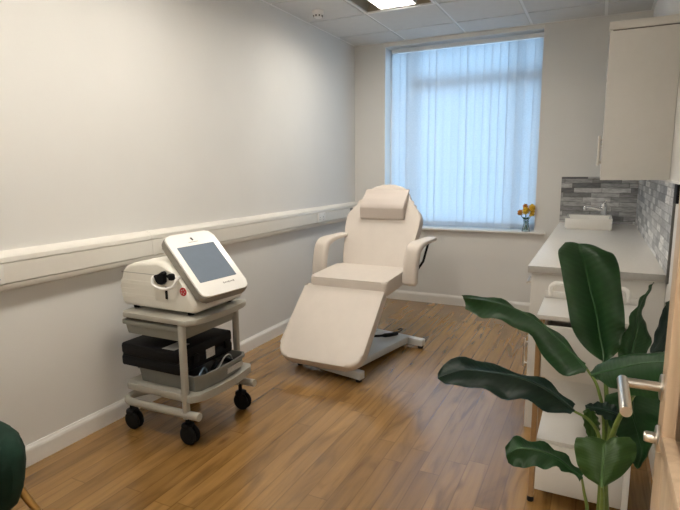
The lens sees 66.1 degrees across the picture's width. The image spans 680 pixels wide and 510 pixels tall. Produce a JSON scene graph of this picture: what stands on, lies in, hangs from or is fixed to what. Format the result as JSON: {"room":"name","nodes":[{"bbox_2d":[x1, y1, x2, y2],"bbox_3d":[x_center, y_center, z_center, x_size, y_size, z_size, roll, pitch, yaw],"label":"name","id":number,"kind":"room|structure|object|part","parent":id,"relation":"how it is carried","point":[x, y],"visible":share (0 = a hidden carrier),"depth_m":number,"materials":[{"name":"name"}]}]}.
{"room":"examination room","nodes":[
{"label":"examination room","id":0,"kind":"room"},
{"bbox_2d":[0,0,354,445],"bbox_3d":[-1.349,-0.500,2.831,0.150,2.902,7.174,4,10,26],"label":"wall","id":1,"kind":"structure","parent":0,"point":[117,117],"depth_m":3.02,"materials":[{"name":"paint"}]},
{"bbox_2d":[0,264,4,284],"bbox_3d":[-1.522,0.095,2.254,0.012,0.090,0.146,4,10,26],"label":"power socket","id":2,"kind":"object","parent":1,"relation":"attached to","point":[2,278],"visible":1,"depth_m":2.31,"materials":[{"name":"white paint"}]},
{"bbox_2d":[0,231,152,291],"bbox_3d":[-1.562,0.092,2.244,0.053,0.182,1.952,4,10,26],"label":"wall trunking","id":3,"kind":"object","parent":1,"relation":"attached to","point":[34,265],"depth_m":2.62,"materials":[{"name":"beige plastic"}]},
{"bbox_2d":[145,230,158,257],"bbox_3d":[-1.123,-0.056,3.126,0.055,0.186,0.044,4,10,26],"label":"trim","id":4,"kind":"structure","parent":1,"relation":"attached to","point":[153,233],"depth_m":3.11,"materials":[{"name":"beige plastic"}]},
{"bbox_2d":[25,318,289,467],"bbox_3d":[-0.910,0.769,3.728,0.016,0.100,4.974,4,10,26],"label":"baseboard","id":5,"kind":"structure","parent":1,"relation":"attached to","point":[52,443],"depth_m":2.83,"materials":[{"name":"white paint"}]},
{"bbox_2d":[153,202,357,256],"bbox_3d":[-0.462,-0.279,4.458,0.053,0.182,2.968,4,10,26],"label":"trim","id":6,"kind":"structure","parent":1,"relation":"attached to","point":[235,230],"depth_m":4.10,"materials":[{"name":"beige plastic"}]},
{"bbox_2d":[318,212,324,222],"bbox_3d":[-0.174,-0.359,4.967,0.012,0.090,0.146,4,10,26],"label":"power socket","id":7,"kind":"object","parent":1,"relation":"attached to","point":[321,216],"visible":1,"depth_m":4.96,"materials":[{"name":"white paint"}]},
{"bbox_2d":[11,298,652,509],"bbox_3d":[-0.047,1.081,2.448,3.021,0.120,7.174,4,10,26],"label":"floor","id":8,"kind":"structure","parent":0,"point":[400,437],"depth_m":2.68,"materials":[{"name":"brown wood"}]},
{"bbox_2d":[0,421,41,509],"bbox_3d":[-1.460,0.831,1.768,0.658,0.622,0.679,4,10,26],"label":"tub chair","id":9,"kind":"object","parent":8,"relation":"on","point":[12,447],"visible":1,"depth_m":1.85,"materials":[{"name":"green fabric"}]},
{"bbox_3d":[-1.124,0.972,1.962,0.215,0.276,0.032,0,9,5],"label":"leg","id":10,"kind":"part","parent":9,"relation":"part of","materials":[{"name":"gold metal"}]},
{"bbox_2d":[122,298,256,444],"bbox_3d":[-0.845,0.605,2.946,0.556,0.675,0.526,4,10,26],"label":"utility cart","id":11,"kind":"object","parent":8,"relation":"on","point":[178,326],"visible":0.79,"depth_m":2.73,"materials":[{"name":"plastic"}]},
{"bbox_3d":[-0.933,0.785,2.802,0.546,0.082,0.141,4,10,26],"label":"rail","id":12,"kind":"part","parent":11,"relation":"part of","materials":[{"name":"plastic"}]},
{"bbox_3d":[-0.879,0.366,2.906,0.382,0.064,0.440,4,10,26],"label":"drawer","id":13,"kind":"part","parent":11,"relation":"part of","materials":[{"name":"grey plastic"}]},
{"bbox_3d":[-0.788,0.591,2.642,0.034,0.500,0.034,4,10,26],"label":"post","id":14,"kind":"part","parent":11,"relation":"part of","materials":[{"name":"plastic"}]},
{"bbox_2d":[121,230,246,314],"bbox_3d":[-0.819,0.081,2.811,0.626,0.401,0.446,4,10,26],"label":"machine","id":15,"kind":"object","parent":11,"relation":"on","point":[196,274],"visible":1,"depth_m":2.70,"materials":[{"name":"white plastic"}]},
{"bbox_3d":[-1.060,0.181,2.745,0.245,0.095,0.006,4,10,26],"label":"panel","id":16,"kind":"part","parent":15,"relation":"part of","materials":[{"name":"white plastic"}]},
{"bbox_2d":[167,273,174,280],"bbox_3d":[-0.850,0.109,2.619,0.052,0.034,0.029,4,10,26],"label":"switch","id":17,"kind":"object","parent":15,"relation":"attached to","point":[170,276],"depth_m":2.60,"materials":[{"name":"black plastic"}]},
{"bbox_2d":[123,298,245,326],"bbox_3d":[-0.833,0.290,2.869,0.507,0.030,0.493,4,10,26],"label":"shelf","id":18,"kind":"object","parent":11,"relation":"attached to","point":[142,314],"depth_m":2.70,"materials":[{"name":"plastic"}]},
{"bbox_2d":[128,362,250,403],"bbox_3d":[-0.829,0.684,2.957,0.522,0.042,0.515,4,10,26],"label":"shelf","id":19,"kind":"object","parent":11,"relation":"attached to","point":[136,383],"depth_m":2.76,"materials":[{"name":"plastic"}]},
{"bbox_2d":[138,350,244,391],"bbox_3d":[-0.821,0.622,2.930,0.464,0.089,0.419,4,10,26],"label":"tray","id":20,"kind":"object","parent":11,"relation":"on","point":[197,383],"visible":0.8,"depth_m":2.80,"materials":[{"name":"grey plastic"}]},
{"bbox_2d":[122,328,231,375],"bbox_3d":[-0.898,0.511,2.923,0.421,0.129,0.435,4,10,26],"label":"case","id":21,"kind":"object","parent":20,"relation":"on","point":[143,351],"visible":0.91,"depth_m":2.78,"materials":[{"name":"black plastic"}]},
{"bbox_3d":[-0.858,0.477,2.733,0.080,0.002,0.115,4,10,26],"label":"plate","id":22,"kind":"part","parent":21,"relation":"part of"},
{"bbox_2d":[198,367,207,375],"bbox_3d":[-0.725,0.632,2.756,0.030,0.087,0.137,3,10,21],"label":"cable","id":23,"kind":"object","parent":20,"relation":"in","point":[203,368],"visible":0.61,"depth_m":2.74,"materials":[{"name":"grey plastic"}]},
{"bbox_2d":[210,357,232,370],"bbox_3d":[-0.665,0.619,2.858,0.046,0.094,0.305,4,10,24],"label":"cable","id":24,"kind":"object","parent":20,"relation":"in","point":[226,359],"visible":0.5,"depth_m":2.86,"materials":[{"name":"black plastic"}]},
{"bbox_2d":[218,354,232,366],"bbox_3d":[-0.638,0.597,2.902,0.020,0.085,0.208,2,10,17],"label":"cable","id":25,"kind":"object","parent":20,"relation":"in","point":[226,354],"visible":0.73,"depth_m":2.88,"materials":[{"name":"plastic"}]},
{"bbox_3d":[-0.607,0.520,3.067,0.034,0.500,0.034,4,10,26],"label":"post","id":26,"kind":"part","parent":11,"relation":"part of","materials":[{"name":"plastic"}]},
{"bbox_3d":[-0.767,0.729,3.135,0.546,0.082,0.141,4,10,26],"label":"rail","id":27,"kind":"part","parent":11,"relation":"part of","materials":[{"name":"plastic"}]},
{"bbox_2d":[280,185,436,382],"bbox_3d":[0.174,0.122,3.992,0.926,1.273,1.362,4,10,26],"label":"chair","id":28,"kind":"object","parent":8,"relation":"on","point":[332,325],"visible":1,"depth_m":3.87,"materials":[{"name":"beige leather"}]},
{"bbox_3d":[-0.069,-0.003,4.329,0.118,0.330,0.402,7,12,38],"label":"armrest","id":29,"kind":"part","parent":28,"relation":"part of","materials":[{"name":"beige plastic"}]},
{"bbox_3d":[0.155,0.181,4.032,0.615,0.127,0.504,4,10,26],"label":"seat","id":30,"kind":"part","parent":28,"relation":"part of","materials":[{"name":"beige plastic"}]},
{"bbox_3d":[0.359,-0.237,4.371,0.666,0.691,0.422,4,10,26],"label":"backrest","id":31,"kind":"part","parent":28,"relation":"part of","materials":[{"name":"beige plastic"}]},
{"bbox_2d":[360,189,409,219],"bbox_3d":[0.372,-0.426,4.372,0.390,0.243,0.157,4,10,26],"label":"pillow","id":32,"kind":"object","parent":28,"relation":"on","point":[376,204],"depth_m":4.33,"materials":[{"name":"beige leather"}]},
{"bbox_3d":[0.619,0.045,3.995,0.118,0.330,0.402,7,12,38],"label":"armrest","id":33,"kind":"part","parent":28,"relation":"part of","materials":[{"name":"beige plastic"}]},
{"bbox_2d":[438,242,669,509],"bbox_3d":[0.646,0.556,1.694,0.716,1.145,0.581,5,11,32],"label":"potted plant","id":34,"kind":"object","parent":8,"relation":"on","point":[590,273],"visible":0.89,"depth_m":1.70,"materials":[{"name":"green plant"}]},
{"bbox_2d":[527,281,637,509],"bbox_3d":[1.033,0.593,2.223,0.377,0.897,0.335,4,10,26],"label":"trolley","id":35,"kind":"object","parent":8,"relation":"on","point":[560,431],"visible":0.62,"depth_m":2.17,"materials":[{"name":"white metal"}]},
{"bbox_3d":[0.809,0.642,2.169,0.022,0.776,0.022,4,10,26],"label":"post","id":36,"kind":"part","parent":35,"relation":"part of","materials":[{"name":"brown metal"}]},
{"bbox_3d":[0.944,0.597,2.440,0.022,0.776,0.022,4,10,26],"label":"post","id":37,"kind":"part","parent":35,"relation":"part of","materials":[{"name":"brown metal"}]},
{"bbox_2d":[536,411,601,448],"bbox_3d":[1.035,0.755,2.250,0.325,0.016,0.320,4,10,26],"label":"shelf","id":38,"kind":"object","parent":35,"relation":"attached to","point":[559,430],"depth_m":2.24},
{"bbox_3d":[1.036,0.870,2.265,0.323,0.213,0.322,4,10,26],"label":"drawer","id":39,"kind":"part","parent":35,"relation":"part of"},
{"bbox_3d":[1.103,0.469,2.350,0.325,0.500,0.004,4,10,26],"label":"panel","id":40,"kind":"part","parent":35,"relation":"part of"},
{"bbox_3d":[1.031,0.376,2.185,0.323,0.218,0.322,4,10,26],"label":"drawer","id":41,"kind":"part","parent":35,"relation":"part of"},
{"bbox_2d":[537,290,637,328],"bbox_3d":[1.032,0.221,2.167,0.373,0.052,0.318,4,10,26],"label":"tray","id":42,"kind":"object","parent":35,"relation":"on","point":[554,307],"depth_m":2.21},
{"bbox_3d":[1.093,0.159,2.300,0.330,0.067,0.017,4,10,26],"label":"push handle","id":43,"kind":"part","parent":35,"relation":"part of","materials":[{"name":"white paint"}]},
{"bbox_3d":[1.123,0.664,2.017,0.022,0.776,0.022,4,10,26],"label":"post","id":44,"kind":"part","parent":35,"relation":"part of","materials":[{"name":"white paint"}]},
{"bbox_2d":[522,273,665,426],"bbox_3d":[1.394,0.489,2.946,0.636,0.863,0.600,4,10,26],"label":"base cabinet","id":45,"kind":"object","parent":8,"relation":"on","point":[540,282],"visible":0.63,"depth_m":2.68,"materials":[{"name":"laminate"}]},
{"bbox_3d":[1.031,0.538,2.892,0.038,0.160,0.011,4,10,26],"label":"bar handle","id":46,"kind":"part","parent":45,"relation":"part of","materials":[{"name":"metal"}]},
{"bbox_2d":[528,222,665,281],"bbox_3d":[1.795,-0.089,3.669,0.622,0.036,2.441,4,10,26],"label":"countertop","id":47,"kind":"structure","parent":45,"relation":"on","point":[636,261],"depth_m":3.21,"materials":[{"name":"laminate"}]},
{"bbox_2d":[565,214,612,229],"bbox_3d":[2.112,-0.283,4.441,0.350,0.091,0.450,4,10,26],"label":"basin","id":48,"kind":"object","parent":47,"relation":"in","point":[572,221],"visible":1,"depth_m":4.27,"materials":[{"name":"white ceramic"}]},
{"bbox_2d":[583,200,606,214],"bbox_3d":[2.218,-0.414,4.537,0.194,0.134,0.100,4,10,26],"label":"mixer tap","id":49,"kind":"object","parent":48,"relation":"on","point":[603,209],"visible":0.99,"depth_m":4.51,"materials":[{"name":"silver metal"}]},
{"bbox_3d":[2.202,-0.405,4.533,0.176,0.063,0.039,0,9,5],"label":"spout","id":50,"kind":"part","parent":49,"relation":"part of","materials":[{"name":"silver metal"}]},
{"bbox_2d":[261,0,656,46],"bbox_3d":[0.280,-1.758,2.713,2.721,0.030,4.974,4,10,26],"label":"ceiling","id":51,"kind":"structure","parent":0,"point":[341,19],"depth_m":4.42,"materials":[{"name":"tile"}]},
{"bbox_2d":[312,9,323,18],"bbox_3d":[-0.179,-1.966,4.271,0.100,0.052,0.100,4,10,26],"label":"smoke detector","id":52,"kind":"object","parent":51,"relation":"attached to","point":[317,13],"visible":1,"depth_m":4.24,"materials":[{"name":"white plastic"}]},
{"bbox_2d":[345,0,435,14],"bbox_3d":[0.356,-2.026,3.958,0.596,0.163,0.596,4,10,26],"label":"ceiling light","id":53,"kind":"object","parent":51,"relation":"attached to","point":[366,6],"visible":1,"depth_m":4.20,"materials":[{"name":"metal"}]},
{"bbox_2d":[368,0,416,8],"bbox_3d":[0.356,-2.030,3.957,0.308,0.153,0.500,4,10,26],"label":"diffuser","id":54,"kind":"object","parent":53,"relation":"on","point":[381,4],"depth_m":4.19,"materials":[{"name":"plastic"}]},
{"bbox_2d":[355,10,653,302],"bbox_3d":[1.452,-0.920,5.249,2.721,2.902,0.300,4,10,26],"label":"wall","id":55,"kind":"structure","parent":0,"point":[575,57],"depth_m":5.00,"materials":[{"name":"paint"}]},
{"bbox_2d":[386,290,529,312],"bbox_3d":[1.133,0.468,5.462,2.104,0.100,0.016,4,10,26],"label":"baseboard","id":56,"kind":"structure","parent":55,"relation":"attached to","point":[397,294],"depth_m":5.51,"materials":[{"name":"white paint"}]},
{"bbox_2d":[391,47,533,229],"bbox_3d":[1.253,-1.202,5.369,1.537,1.865,0.070,4,10,26],"label":"window","id":57,"kind":"structure","parent":55,"relation":"in","point":[459,47],"depth_m":5.55,"materials":[{"name":"white plastic"}]},
{"bbox_2d":[392,32,543,227],"bbox_3d":[1.227,-1.197,5.264,1.492,1.805,0.056,4,10,26],"label":"vertical blind","id":58,"kind":"object","parent":57,"relation":"attached to","point":[466,118],"visible":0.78,"depth_m":5.22,"materials":[{"name":"white plastic"}]},
{"bbox_2d":[384,24,544,230],"bbox_3d":[1.197,-1.210,5.267,1.549,1.873,0.206,4,10,26],"label":"trim","id":59,"kind":"structure","parent":55,"relation":"attached to","point":[537,28],"depth_m":5.27,"materials":[{"name":"white paint"}]},
{"bbox_2d":[422,225,545,234],"bbox_3d":[1.221,-0.270,5.391,1.697,0.022,0.245,4,10,26],"label":"windowsill","id":60,"kind":"structure","parent":55,"relation":"attached to","point":[424,227],"depth_m":5.22,"materials":[{"name":"white paint"}]},
{"bbox_2d":[522,220,529,231],"bbox_3d":[1.785,-0.279,5.018,0.076,0.105,0.076,4,10,26],"label":"glass vase","id":61,"kind":"object","parent":60,"relation":"on","point":[523,220],"visible":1,"depth_m":5.02,"materials":[{"name":"clear"}]},
{"bbox_2d":[517,210,527,229],"bbox_3d":[1.756,-0.339,5.028,0.116,0.195,0.064,4,10,26],"label":"flower","id":62,"kind":"object","parent":61,"relation":"in","point":[519,211],"visible":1,"depth_m":5.01,"materials":[{"name":"orange plant"}]},
{"bbox_2d":[522,207,529,229],"bbox_3d":[1.774,-0.349,4.999,0.083,0.224,0.083,4,10,26],"label":"flower","id":63,"kind":"object","parent":61,"relation":"in","point":[525,210],"visible":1,"depth_m":4.97,"materials":[{"name":"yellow plant"}]},
{"bbox_2d":[523,204,535,229],"bbox_3d":[1.825,-0.363,4.991,0.088,0.253,0.100,-5,10,-24],"label":"flower","id":64,"kind":"object","parent":61,"relation":"in","point":[531,207],"visible":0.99,"depth_m":4.95,"materials":[{"name":"orange plant"}]},
{"bbox_2d":[524,211,535,229],"bbox_3d":[1.810,-0.330,4.984,0.102,0.191,0.066,4,10,26],"label":"flower","id":65,"kind":"object","parent":61,"relation":"in","point":[531,213],"visible":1,"depth_m":4.96,"materials":[{"name":"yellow plant"}]},
{"bbox_2d":[559,177,638,224],"bbox_3d":[2.324,-0.491,4.713,0.619,0.423,0.008,4,10,26],"label":"backsplash","id":66,"kind":"structure","parent":55,"relation":"attached to","point":[576,192],"depth_m":4.69,"materials":[{"name":"stone"}]},
{"bbox_2d":[653,0,679,306],"bbox_3d":[1.228,-0.320,1.580,0.150,2.902,7.174,4,10,26],"label":"wall","id":67,"kind":"structure","parent":0,"point":[662,7],"depth_m":2.50,"materials":[{"name":"paint"}]},
{"bbox_2d":[596,14,679,179],"bbox_3d":[1.629,-0.819,2.896,0.336,0.787,0.604,4,10,26],"label":"upper cabinet","id":68,"kind":"object","parent":67,"relation":"attached to","point":[644,53],"visible":1,"depth_m":2.62,"materials":[{"name":"laminate"}]},
{"bbox_3d":[1.385,-0.557,2.786,0.026,0.150,0.012,4,10,26],"label":"bar handle","id":69,"kind":"part","parent":68,"relation":"part of","materials":[{"name":"metal"}]},
{"bbox_3d":[1.635,-1.188,2.831,0.316,0.038,0.604,4,10,26],"label":"panel","id":70,"kind":"part","parent":68,"relation":"part of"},
{"bbox_2d":[617,198,679,509],"bbox_3d":[0.462,0.263,0.698,0.138,2.032,0.845,4,10,26],"label":"door","id":71,"kind":"structure","parent":67,"relation":"in","point":[665,495],"depth_m":0.94,"materials":[{"name":"brown wood"}]},
{"bbox_3d":[0.563,0.266,0.978,0.076,0.021,0.158,4,10,26],"label":"lever handle","id":72,"kind":"part","parent":71,"relation":"part of","materials":[{"name":"metal"}]},
{"bbox_2d":[648,443,654,479],"bbox_3d":[0.981,1.120,1.467,0.016,0.100,2.530,4,10,26],"label":"baseboard","id":73,"kind":"structure","parent":67,"relation":"attached to","point":[651,454],"depth_m":2.44,"materials":[{"name":"white paint"}]},
{"bbox_2d":[635,180,674,273],"bbox_3d":[2.066,-0.294,3.491,0.008,0.430,2.459,4,10,26],"label":"backsplash","id":74,"kind":"structure","parent":67,"relation":"attached to","point":[654,197],"depth_m":3.01,"materials":[{"name":"stone"}]},
{"bbox_2d":[660,180,679,184],"bbox_3d":[2.029,-0.500,3.387,0.011,0.012,2.614,4,10,26],"label":"trim","id":75,"kind":"structure","parent":67,"relation":"attached to","point":[669,181],"depth_m":2.44,"materials":[{"name":"white paint"}]},
{"bbox_2d":[665,185,675,283],"bbox_3d":[1.520,-0.095,2.396,0.010,0.460,0.020,4,10,26],"label":"trim","id":76,"kind":"structure","parent":67,"relation":"attached to","point":[674,204],"depth_m":2.40,"materials":[{"name":"black metal"}]},
{"bbox_2d":[673,184,679,203],"bbox_3d":[1.490,-0.270,2.311,0.012,0.084,0.085,4,10,26],"label":"wall box","id":77,"kind":"object","parent":67,"relation":"attached to","point":[677,186],"visible":0.97,"depth_m":2.28,"materials":[{"name":"black plastic"}]}
]}

